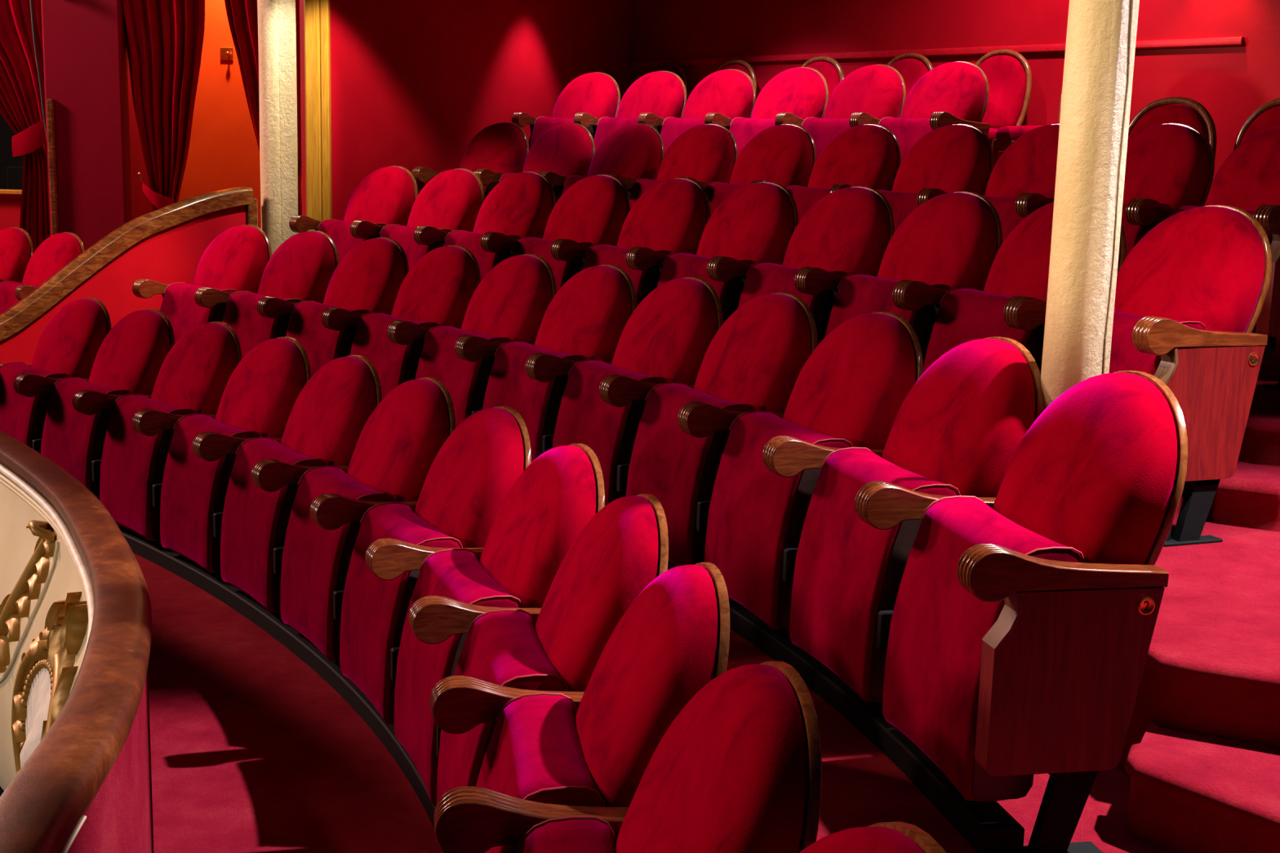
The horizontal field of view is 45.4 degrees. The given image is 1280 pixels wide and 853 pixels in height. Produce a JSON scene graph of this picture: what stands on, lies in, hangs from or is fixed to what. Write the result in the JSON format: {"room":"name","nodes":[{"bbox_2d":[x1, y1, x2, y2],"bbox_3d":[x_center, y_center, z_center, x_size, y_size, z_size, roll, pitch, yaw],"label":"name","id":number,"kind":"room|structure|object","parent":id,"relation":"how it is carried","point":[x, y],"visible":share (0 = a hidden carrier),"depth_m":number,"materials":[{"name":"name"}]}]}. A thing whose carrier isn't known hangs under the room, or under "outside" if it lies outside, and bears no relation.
{"room":"auditorium","nodes":[
{"label":"auditorium","id":0,"kind":"room"},
{"bbox_2d":[40,0,153,250],"bbox_3d":[-3.539,-2.339,10.093,0.500,4.400,0.780,2,10,0],"label":"wall pier","id":1,"kind":"object","parent":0,"point":[100,157],"visible":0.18,"depth_m":9.77,"materials":[{"name":"paint"}]},
{"bbox_2d":[0,0,50,252],"bbox_3d":[-4.289,-2.024,9.924,1.208,3.000,0.176,2,10,0],"label":"curtain","id":2,"kind":"object","parent":1,"relation":"hanging from","point":[20,103],"visible":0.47,"depth_m":9.90,"materials":[{"name":"fabric"}]},
{"bbox_2d":[30,0,46,137],"bbox_3d":[-3.783,-1.840,9.822,0.197,2.101,0.028,0,10,-7],"label":"curtain","id":3,"kind":"object","parent":1,"relation":"attached to","point":[31,1],"visible":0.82,"depth_m":9.72,"materials":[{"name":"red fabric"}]},
{"bbox_2d":[46,97,59,235],"bbox_3d":[-3.772,-1.270,9.878,0.045,1.660,0.045,2,10,0],"label":"guard","id":4,"kind":"object","parent":1,"relation":"attached to","point":[51,113],"visible":0.57,"depth_m":9.79,"materials":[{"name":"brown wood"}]},
{"bbox_2d":[122,0,204,210],"bbox_3d":[-3.115,-1.973,9.814,0.660,3.000,0.184,1,10,-1],"label":"curtain","id":5,"kind":"object","parent":1,"relation":"hanging from","point":[164,39],"visible":0.66,"depth_m":9.80,"materials":[{"name":"fabric"}]},
{"bbox_2d":[0,0,302,230],"bbox_3d":[-4.467,-2.235,11.086,6.350,5.000,1.330,2,10,0],"label":"wall","id":6,"kind":"structure","parent":0,"point":[224,152],"depth_m":10.45,"materials":[{"name":"paint"}]},
{"bbox_2d":[0,189,22,195],"bbox_3d":[-5.758,-1.647,10.501,3.300,0.035,0.070,2,10,0],"label":"trim","id":7,"kind":"structure","parent":6,"relation":"attached to","point":[7,192],"depth_m":10.47,"materials":[{"name":"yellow wood"}]},
{"bbox_2d":[220,47,233,60],"bbox_3d":[-2.796,-2.516,10.317,0.085,0.085,0.068,2,10,0],"label":"plate","id":8,"kind":"object","parent":6,"relation":"attached to","point":[226,53],"visible":1,"depth_m":10.34,"materials":[{"name":"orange metal"}]},
{"bbox_2d":[224,0,302,233],"bbox_3d":[-2.412,-2.255,9.790,0.650,2.400,0.114,2,10,0],"label":"curtain","id":9,"kind":"object","parent":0,"point":[242,16],"visible":0.2,"depth_m":9.77,"materials":[{"name":"fabric"}]},
{"bbox_2d":[133,552,443,852],"bbox_3d":[-0.477,1.231,2.624,12.300,0.250,6.009,10,13,40],"label":"floor","id":10,"kind":"structure","parent":0,"point":[253,750],"depth_m":3.99,"materials":[{"name":"red carpet"}]},
{"bbox_2d":[0,297,111,448],"bbox_3d":[-2.636,-0.126,6.740,0.549,0.866,0.487,11,14,44],"label":"seat","id":11,"kind":"object","parent":10,"relation":"on","point":[68,345],"visible":0.69,"depth_m":6.64,"materials":[{"name":"red fabric"}]},
{"bbox_2d":[0,431,154,852],"bbox_3d":[-1.968,0.820,3.422,1.600,1.120,9.090,-3,11,-23],"label":"balcony","id":12,"kind":"object","parent":10,"relation":"on","point":[76,611],"visible":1,"depth_m":3.18,"materials":[{"name":"brown wood"}]},
{"bbox_2d":[13,308,175,499],"bbox_3d":[-2.242,-0.047,6.355,0.486,0.866,0.552,-8,14,-44],"label":"seat","id":13,"kind":"object","parent":10,"relation":"on","point":[129,360],"visible":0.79,"depth_m":6.27,"materials":[{"name":"red fabric"}]},
{"bbox_2d":[0,186,257,364],"bbox_3d":[-2.886,-0.509,7.531,0.103,1.331,2.370,10,13,39],"label":"wall","id":14,"kind":"structure","parent":10,"relation":"on","point":[166,245],"depth_m":7.78,"materials":[{"name":"red paint"}]},
{"bbox_2d":[72,321,242,540],"bbox_3d":[-1.859,0.033,5.962,0.486,0.866,0.551,-8,14,-42],"label":"seat","id":15,"kind":"object","parent":10,"relation":"on","point":[194,375],"visible":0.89,"depth_m":5.87,"materials":[{"name":"red fabric"}]},
{"bbox_2d":[132,336,311,573],"bbox_3d":[-1.499,0.116,5.552,0.486,0.866,0.551,-7,13,-38],"label":"seat","id":16,"kind":"object","parent":10,"relation":"on","point":[259,397],"visible":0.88,"depth_m":5.46,"materials":[{"name":"red fabric"}]},
{"bbox_2d":[116,524,444,852],"bbox_3d":[-1.155,0.758,4.302,0.778,0.056,6.308,-4,11,-27],"label":"beam","id":17,"kind":"structure","parent":10,"relation":"on","point":[272,623],"depth_m":4.80,"materials":[{"name":"black metal"}]},
{"bbox_2d":[192,355,382,612],"bbox_3d":[-1.167,0.201,5.122,0.486,0.866,0.551,-6,12,-35],"label":"seat","id":18,"kind":"object","parent":10,"relation":"on","point":[326,420],"visible":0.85,"depth_m":5.03,"materials":[{"name":"red fabric"}]},
{"bbox_2d":[251,377,455,661],"bbox_3d":[-0.864,0.290,4.671,0.486,0.866,0.552,-5,12,-31],"label":"seat","id":19,"kind":"object","parent":10,"relation":"on","point":[394,453],"visible":0.76,"depth_m":4.57,"materials":[{"name":"red fabric"}]},
{"bbox_2d":[310,405,531,724],"bbox_3d":[-0.596,0.381,4.197,0.487,0.866,0.558,-3,11,-26],"label":"seat","id":20,"kind":"object","parent":10,"relation":"on","point":[466,485],"visible":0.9,"depth_m":4.09,"materials":[{"name":"red fabric"}]},
{"bbox_2d":[364,443,604,806],"bbox_3d":[-0.375,0.476,3.698,0.487,0.866,0.550,-2,11,-20],"label":"seat","id":21,"kind":"object","parent":10,"relation":"on","point":[534,528],"visible":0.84,"depth_m":3.60,"materials":[{"name":"red fabric"}]},
{"bbox_2d":[408,493,668,803],"bbox_3d":[-0.220,0.570,3.193,0.487,0.866,0.548,-1,10,-13],"label":"seat","id":22,"kind":"object","parent":10,"relation":"on","point":[557,646],"visible":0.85,"depth_m":3.07,"materials":[{"name":"red fabric"}]},
{"bbox_2d":[429,562,729,852],"bbox_3d":[-0.119,0.665,2.672,0.487,0.866,0.535,0,10,-9],"label":"seat","id":23,"kind":"object","parent":10,"relation":"on","point":[595,746],"visible":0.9,"depth_m":2.54,"materials":[{"name":"red fabric"}]},
{"bbox_2d":[433,661,822,852],"bbox_3d":[-0.037,0.759,2.155,0.486,0.866,0.547,0,10,-10],"label":"seat","id":24,"kind":"object","parent":10,"relation":"on","point":[738,769],"visible":1,"depth_m":2.07,"materials":[{"name":"red fabric"}]},
{"bbox_2d":[800,822,946,852],"bbox_3d":[0.056,0.859,1.610,0.515,0.866,0.618,0,10,-11],"label":"seat","id":25,"kind":"object","parent":10,"relation":"on","point":[886,837],"visible":1,"depth_m":1.62,"materials":[{"name":"red fabric"}]},
{"bbox_2d":[299,0,632,221],"bbox_3d":[-0.973,-2.473,9.807,0.200,3.900,3.267,7,12,30],"label":"wall","id":26,"kind":"structure","parent":0,"point":[413,82],"depth_m":9.30,"materials":[{"name":"red paint"}]},
{"bbox_2d":[303,0,332,231],"bbox_3d":[-1.766,-2.037,8.381,0.130,3.500,0.070,2,10,0],"label":"door frame","id":27,"kind":"structure","parent":26,"relation":"attached to","point":[317,12],"depth_m":8.40,"materials":[{"name":"yellow wood"}]},
{"bbox_2d":[726,628,1169,852],"bbox_3d":[0.979,0.432,5.780,7.220,0.295,11.640,2,10,0],"label":"floor","id":28,"kind":"structure","parent":0,"point":[862,787],"depth_m":3.09,"materials":[{"name":"red carpet"}]},
{"bbox_2d":[132,224,271,342],"bbox_3d":[-2.145,-0.560,7.571,0.551,0.866,0.486,10,13,40],"label":"seat","id":29,"kind":"object","parent":28,"relation":"on","point":[237,260],"visible":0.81,"depth_m":7.51,"materials":[{"name":"red fabric"}]},
{"bbox_2d":[194,231,339,358],"bbox_3d":[-1.738,-0.484,7.205,0.551,0.866,0.486,11,14,43],"label":"seat","id":30,"kind":"object","parent":28,"relation":"on","point":[302,268],"visible":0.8,"depth_m":7.13,"materials":[{"name":"red fabric"}]},
{"bbox_2d":[257,0,297,255],"bbox_3d":[-1.956,-2.064,8.245,0.202,3.600,0.202,-3,11,-23],"label":"column","id":31,"kind":"structure","parent":28,"relation":"on","point":[277,32],"depth_m":8.24,"materials":[{"name":"beige paint"}]},
{"bbox_2d":[257,237,408,377],"bbox_3d":[-1.351,-0.405,6.818,0.486,0.866,0.551,-8,14,-42],"label":"seat","id":32,"kind":"object","parent":28,"relation":"on","point":[369,277],"visible":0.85,"depth_m":6.74,"materials":[{"name":"red fabric"}]},
{"bbox_2d":[321,244,480,399],"bbox_3d":[-0.987,-0.323,6.412,0.486,0.866,0.551,-7,13,-39],"label":"seat","id":33,"kind":"object","parent":28,"relation":"on","point":[438,289],"visible":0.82,"depth_m":6.32,"materials":[{"name":"red fabric"}]},
{"bbox_2d":[386,253,556,427],"bbox_3d":[-0.647,-0.238,5.985,0.486,0.866,0.551,-6,12,-36],"label":"seat","id":34,"kind":"object","parent":28,"relation":"on","point":[510,303],"visible":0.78,"depth_m":5.89,"materials":[{"name":"red fabric"}]},
{"bbox_2d":[454,264,636,462],"bbox_3d":[-0.333,-0.151,5.541,0.486,0.866,0.551,-5,12,-32],"label":"seat","id":35,"kind":"object","parent":28,"relation":"on","point":[587,317],"visible":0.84,"depth_m":5.44,"materials":[{"name":"red fabric"}]},
{"bbox_2d":[525,276,723,506],"bbox_3d":[-0.049,-0.061,5.078,0.486,0.866,0.551,-4,12,-29],"label":"seat","id":36,"kind":"object","parent":28,"relation":"on","point":[667,338],"visible":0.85,"depth_m":4.97,"materials":[{"name":"red fabric"}]},
{"bbox_2d":[599,292,817,566],"bbox_3d":[0.204,0.032,4.598,0.486,0.866,0.551,-3,11,-25],"label":"seat","id":37,"kind":"object","parent":28,"relation":"on","point":[754,361],"visible":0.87,"depth_m":4.48,"materials":[{"name":"red fabric"}]},
{"bbox_2d":[677,311,923,630],"bbox_3d":[0.424,0.125,4.103,0.487,0.866,0.551,-2,11,-21],"label":"seat","id":38,"kind":"object","parent":28,"relation":"on","point":[851,391],"visible":0.85,"depth_m":4.00,"materials":[{"name":"red fabric"}]},
{"bbox_2d":[667,560,1024,852],"bbox_3d":[-0.656,0.276,5.401,0.591,0.056,5.878,-5,12,-32],"label":"beam","id":39,"kind":"structure","parent":28,"relation":"on","point":[987,827],"depth_m":3.27,"materials":[{"name":"black metal"}]},
{"bbox_2d":[762,336,1044,702],"bbox_3d":[0.605,0.221,3.595,0.487,0.866,0.550,-2,11,-17],"label":"seat","id":40,"kind":"object","parent":28,"relation":"on","point":[958,430],"visible":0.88,"depth_m":3.49,"materials":[{"name":"red fabric"}]},
{"bbox_2d":[854,370,1187,852],"bbox_3d":[0.751,0.322,3.046,0.487,0.866,0.612,-1,10,-12],"label":"seat","id":41,"kind":"object","parent":28,"relation":"on","point":[1016,637],"visible":1,"depth_m":2.83,"materials":[{"name":"red fabric"}]},
{"bbox_2d":[1040,0,1139,409],"bbox_3d":[0.987,-1.089,3.204,0.145,3.600,0.145,0,10,-8],"label":"column","id":42,"kind":"structure","parent":28,"relation":"on","point":[1101,34],"depth_m":3.25,"materials":[{"name":"beige paint"}]},
{"bbox_2d":[1124,720,1279,852],"bbox_3d":[2.646,0.953,1.824,4.056,0.152,1.393,6,11,22],"label":"step","id":43,"kind":"structure","parent":28,"relation":"on","point":[1190,793],"depth_m":2.86,"materials":[{"name":"red carpet"}]},
{"bbox_2d":[631,0,1279,205],"bbox_3d":[2.231,-2.310,8.803,0.200,3.700,6.600,-8,14,-42],"label":"wall","id":44,"kind":"structure","parent":0,"point":[1231,82],"depth_m":8.90,"materials":[{"name":"red paint"}]},
{"bbox_2d":[633,36,1244,66],"bbox_3d":[1.509,-2.296,9.439,0.028,0.042,4.610,-8,14,-42],"label":"trim","id":45,"kind":"structure","parent":44,"relation":"attached to","point":[1230,41],"depth_m":9.11,"materials":[{"name":"brown wood"}]},
{"bbox_2d":[1116,495,1279,778],"bbox_3d":[1.719,0.107,6.010,5.096,0.303,10.477,-8,14,-43],"label":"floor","id":46,"kind":"structure","parent":0,"point":[1211,668],"depth_m":3.17,"materials":[{"name":"red carpet"}]},
{"bbox_2d":[288,165,417,262],"bbox_3d":[-1.511,-0.958,8.171,0.551,0.866,0.486,11,14,43],"label":"seat","id":47,"kind":"object","parent":46,"relation":"on","point":[388,195],"visible":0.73,"depth_m":8.11,"materials":[{"name":"red fabric"}]},
{"bbox_2d":[350,168,484,271],"bbox_3d":[-1.117,-0.879,7.788,0.486,0.866,0.552,-8,14,-43],"label":"seat","id":48,"kind":"object","parent":46,"relation":"on","point":[452,200],"visible":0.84,"depth_m":7.72,"materials":[{"name":"red fabric"}]},
{"bbox_2d":[413,171,555,280],"bbox_3d":[-0.737,-0.798,7.391,0.486,0.866,0.551,-7,13,-41],"label":"seat","id":49,"kind":"object","parent":46,"relation":"on","point":[522,204],"visible":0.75,"depth_m":7.32,"materials":[{"name":"red fabric"}]},
{"bbox_2d":[480,174,630,292],"bbox_3d":[-0.375,-0.716,6.979,0.486,0.866,0.551,-7,13,-39],"label":"seat","id":50,"kind":"object","parent":46,"relation":"on","point":[594,210],"visible":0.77,"depth_m":6.90,"materials":[{"name":"red fabric"}]},
{"bbox_2d":[551,177,711,306],"bbox_3d":[-0.031,-0.630,6.553,0.486,0.866,0.551,-6,13,-37],"label":"seat","id":51,"kind":"object","parent":46,"relation":"on","point":[671,216],"visible":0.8,"depth_m":6.47,"materials":[{"name":"red fabric"}]},
{"bbox_2d":[626,182,798,323],"bbox_3d":[0.293,-0.543,6.112,0.486,0.866,0.551,-5,12,-34],"label":"seat","id":52,"kind":"object","parent":46,"relation":"on","point":[757,222],"visible":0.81,"depth_m":6.03,"materials":[{"name":"red fabric"}]},
{"bbox_2d":[706,186,894,345],"bbox_3d":[0.595,-0.454,5.657,0.486,0.866,0.551,-5,12,-31],"label":"seat","id":53,"kind":"object","parent":46,"relation":"on","point":[847,231],"visible":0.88,"depth_m":5.57,"materials":[{"name":"red fabric"}]},
{"bbox_2d":[794,191,1002,365],"bbox_3d":[0.874,-0.364,5.189,0.486,0.866,0.551,-4,11,-28],"label":"seat","id":54,"kind":"object","parent":46,"relation":"on","point":[950,241],"visible":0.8,"depth_m":5.11,"materials":[{"name":"red fabric"}]},
{"bbox_2d":[892,201,1126,374],"bbox_3d":[1.128,-0.271,4.707,0.486,0.866,0.552,-3,11,-26],"label":"seat","id":55,"kind":"object","parent":46,"relation":"on","point":[1020,265],"visible":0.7,"depth_m":4.71,"materials":[{"name":"red fabric"}]},
{"bbox_2d":[1003,204,1271,546],"bbox_3d":[1.368,-0.172,4.184,0.486,0.866,0.613,-3,11,-22],"label":"seat","id":56,"kind":"object","parent":46,"relation":"on","point":[1190,295],"visible":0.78,"depth_m":3.99,"materials":[{"name":"red fabric"}]},
{"bbox_2d":[1165,527,1171,541],"bbox_3d":[-0.093,-0.164,6.228,0.392,0.056,5.449,-6,12,-35],"label":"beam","id":57,"kind":"structure","parent":46,"relation":"on","point":[1168,538],"depth_m":3.97,"materials":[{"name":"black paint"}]},
{"bbox_2d":[1208,461,1279,532],"bbox_3d":[3.128,0.313,3.822,3.287,0.132,0.800,7,11,27],"label":"step","id":58,"kind":"structure","parent":46,"relation":"on","point":[1250,498],"depth_m":4.17,"materials":[{"name":"red carpet"}]},
{"bbox_2d":[1182,337,1279,495],"bbox_3d":[1.804,-0.340,6.916,3.640,0.263,9.186,-8,14,-43],"label":"floor","id":59,"kind":"structure","parent":0,"point":[1260,444],"depth_m":4.41,"materials":[{"name":"red carpet"}]},
{"bbox_2d":[412,122,528,198],"bbox_3d":[-0.995,-1.378,9.111,0.552,0.866,0.486,11,13,41],"label":"seat","id":60,"kind":"object","parent":59,"relation":"on","point":[502,148],"visible":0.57,"depth_m":9.07,"materials":[{"name":"red fabric"}]},
{"bbox_2d":[474,122,595,202],"bbox_3d":[-0.592,-1.301,8.737,0.551,0.866,0.486,11,14,43],"label":"seat","id":61,"kind":"object","parent":59,"relation":"on","point":[566,150],"visible":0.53,"depth_m":8.69,"materials":[{"name":"red fabric"}]},
{"bbox_2d":[539,123,664,195],"bbox_3d":[-0.205,-1.222,8.349,0.486,0.866,0.551,-8,14,-42],"label":"seat","id":62,"kind":"object","parent":59,"relation":"on","point":[636,151],"visible":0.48,"depth_m":8.30,"materials":[{"name":"red fabric"}]},
{"bbox_2d":[608,123,737,208],"bbox_3d":[0.166,-1.140,7.944,0.486,0.866,0.552,-7,13,-40],"label":"seat","id":63,"kind":"object","parent":59,"relation":"on","point":[706,153],"visible":0.41,"depth_m":7.90,"materials":[{"name":"red fabric"}]},
{"bbox_2d":[678,124,816,215],"bbox_3d":[0.522,-1.056,7.526,0.486,0.866,0.551,-6,13,-38],"label":"seat","id":64,"kind":"object","parent":59,"relation":"on","point":[784,155],"visible":0.4,"depth_m":7.46,"materials":[{"name":"red fabric"}]},
{"bbox_2d":[751,124,901,222],"bbox_3d":[0.859,-0.970,7.095,0.486,0.866,0.551,-6,12,-36],"label":"seat","id":65,"kind":"object","parent":59,"relation":"on","point":[867,155],"visible":0.41,"depth_m":7.02,"materials":[{"name":"red fabric"}]},
{"bbox_2d":[829,124,994,231],"bbox_3d":[1.180,-0.882,6.650,0.486,0.866,0.552,-5,12,-34],"label":"seat","id":66,"kind":"object","parent":59,"relation":"on","point":[954,157],"visible":0.41,"depth_m":6.56,"materials":[{"name":"red fabric"}]},
{"bbox_2d":[917,123,1059,243],"bbox_3d":[1.484,-0.793,6.193,0.486,0.866,0.552,-5,12,-32],"label":"seat","id":67,"kind":"object","parent":59,"relation":"on","point":[1028,164],"visible":0.34,"depth_m":6.17,"materials":[{"name":"red fabric"}]},
{"bbox_2d":[1015,123,1214,257],"bbox_3d":[1.769,-0.702,5.726,0.486,0.866,0.551,-4,12,-30],"label":"seat","id":68,"kind":"object","parent":59,"relation":"on","point":[1172,165],"visible":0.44,"depth_m":5.60,"materials":[{"name":"red fabric"}]},
{"bbox_2d":[1128,96,1216,160],"bbox_3d":[2.001,-0.852,6.248,0.524,0.990,0.447,-6,13,-37],"label":"chair","id":69,"kind":"object","parent":59,"relation":"on","point":[1167,109],"visible":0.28,"depth_m":6.27,"materials":[{"name":"brown wood"}]},
{"bbox_2d":[1125,124,1279,389],"bbox_3d":[2.052,-0.605,5.221,0.486,0.866,0.615,-4,11,-28],"label":"seat","id":70,"kind":"object","parent":59,"relation":"on","point":[1248,180],"visible":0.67,"depth_m":5.23,"materials":[{"name":"red fabric"}]},
{"bbox_2d":[1233,97,1279,150],"bbox_3d":[2.349,-0.783,5.913,0.524,0.990,0.447,-6,13,-37],"label":"chair","id":71,"kind":"object","parent":59,"relation":"on","point":[1267,115],"visible":0.17,"depth_m":6.06,"materials":[{"name":"brown wood"}]},
{"bbox_3d":[-4.497,-0.169,9.031,6.000,0.250,3.400,2,10,0],"label":"box","id":72,"kind":"object","parent":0,"visible":0},
{"bbox_2d":[0,226,33,283],"bbox_3d":[-4.035,-0.781,9.354,0.573,0.866,0.486,9,13,37],"label":"seat","id":73,"kind":"object","parent":72,"relation":"on","point":[16,247],"visible":0.6,"depth_m":9.27,"materials":[{"name":"red fabric"}]},
{"bbox_2d":[0,231,84,314],"bbox_3d":[-3.552,-0.699,8.966,0.630,0.866,0.487,10,13,40],"label":"seat","id":74,"kind":"object","parent":72,"relation":"on","point":[57,251],"visible":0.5,"depth_m":8.94,"materials":[{"name":"red fabric"}]},
{"bbox_3d":[0.968,-1.049,9.026,3.920,0.351,4.730,2,10,0],"label":"floor","id":75,"kind":"structure","parent":0,"visible":0},
{"bbox_2d":[511,71,620,150],"bbox_3d":[-0.466,-1.855,9.863,0.552,0.866,0.486,10,13,39],"label":"seat","id":76,"kind":"object","parent":75,"relation":"on","point":[597,94],"visible":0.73,"depth_m":9.83,"materials":[{"name":"red fabric"}]},
{"bbox_2d":[573,71,686,151],"bbox_3d":[-0.051,-1.780,9.503,0.551,0.866,0.486,11,14,42],"label":"seat","id":77,"kind":"object","parent":75,"relation":"on","point":[663,94],"visible":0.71,"depth_m":9.47,"materials":[{"name":"red fabric"}]},
{"bbox_2d":[650,62,687,97],"bbox_3d":[0.005,-2.046,10.654,0.524,0.990,0.447,-8,14,-42],"label":"chair","id":78,"kind":"object","parent":75,"relation":"on","point":[675,68],"visible":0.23,"depth_m":10.66,"materials":[{"name":"brown wood"}]},
{"bbox_2d":[637,68,755,153],"bbox_3d":[0.347,-1.702,9.126,0.486,0.866,0.551,-8,14,-44],"label":"seat","id":79,"kind":"object","parent":75,"relation":"on","point":[731,93],"visible":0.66,"depth_m":9.09,"materials":[{"name":"red fabric"}]},
{"bbox_2d":[715,59,756,95],"bbox_3d":[0.448,-1.949,10.174,0.524,0.990,0.447,-8,14,-42],"label":"chair","id":80,"kind":"object","parent":75,"relation":"on","point":[742,65],"visible":0.17,"depth_m":10.19,"materials":[{"name":"brown wood"}]},
{"bbox_2d":[704,66,828,155],"bbox_3d":[0.728,-1.621,8.731,0.486,0.866,0.552,-8,14,-42],"label":"seat","id":81,"kind":"object","parent":75,"relation":"on","point":[802,92],"visible":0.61,"depth_m":8.69,"materials":[{"name":"red fabric"}]},
{"bbox_2d":[800,56,844,101],"bbox_3d":[0.959,-1.837,9.623,0.524,0.990,0.447,-8,14,-42],"label":"chair","id":82,"kind":"object","parent":75,"relation":"on","point":[832,71],"visible":0.16,"depth_m":9.62,"materials":[{"name":"red fabric"}]},
{"bbox_2d":[774,64,906,159],"bbox_3d":[1.093,-1.539,8.321,0.486,0.866,0.551,-7,13,-39],"label":"seat","id":83,"kind":"object","parent":75,"relation":"on","point":[878,91],"visible":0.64,"depth_m":8.26,"materials":[{"name":"red fabric"}]},
{"bbox_2d":[886,53,933,100],"bbox_3d":[1.429,-1.734,9.115,0.524,0.990,0.447,-8,14,-42],"label":"chair","id":84,"kind":"object","parent":75,"relation":"on","point":[912,70],"visible":0.18,"depth_m":9.15,"materials":[{"name":"red fabric"}]},
{"bbox_2d":[848,61,990,161],"bbox_3d":[1.462,-1.449,7.873,0.486,0.866,0.615,-6,13,-37],"label":"seat","id":85,"kind":"object","parent":75,"relation":"on","point":[957,92],"visible":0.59,"depth_m":7.81,"materials":[{"name":"red fabric"}]},
{"bbox_2d":[975,48,1031,151],"bbox_3d":[1.873,-1.637,8.634,0.524,0.990,0.447,-8,14,-42],"label":"chair","id":86,"kind":"object","parent":75,"relation":"on","point":[1009,77],"visible":0.38,"depth_m":8.64,"materials":[{"name":"red fabric"}]},
{"bbox_2d":[989,84,1062,167],"bbox_3d":[2.136,-1.494,7.873,0.524,0.990,0.447,-3,11,-25],"label":"chair","id":87,"kind":"object","parent":75,"relation":"on","point":[1005,135],"visible":0.09,"depth_m":7.85,"materials":[{"name":"red fabric"}]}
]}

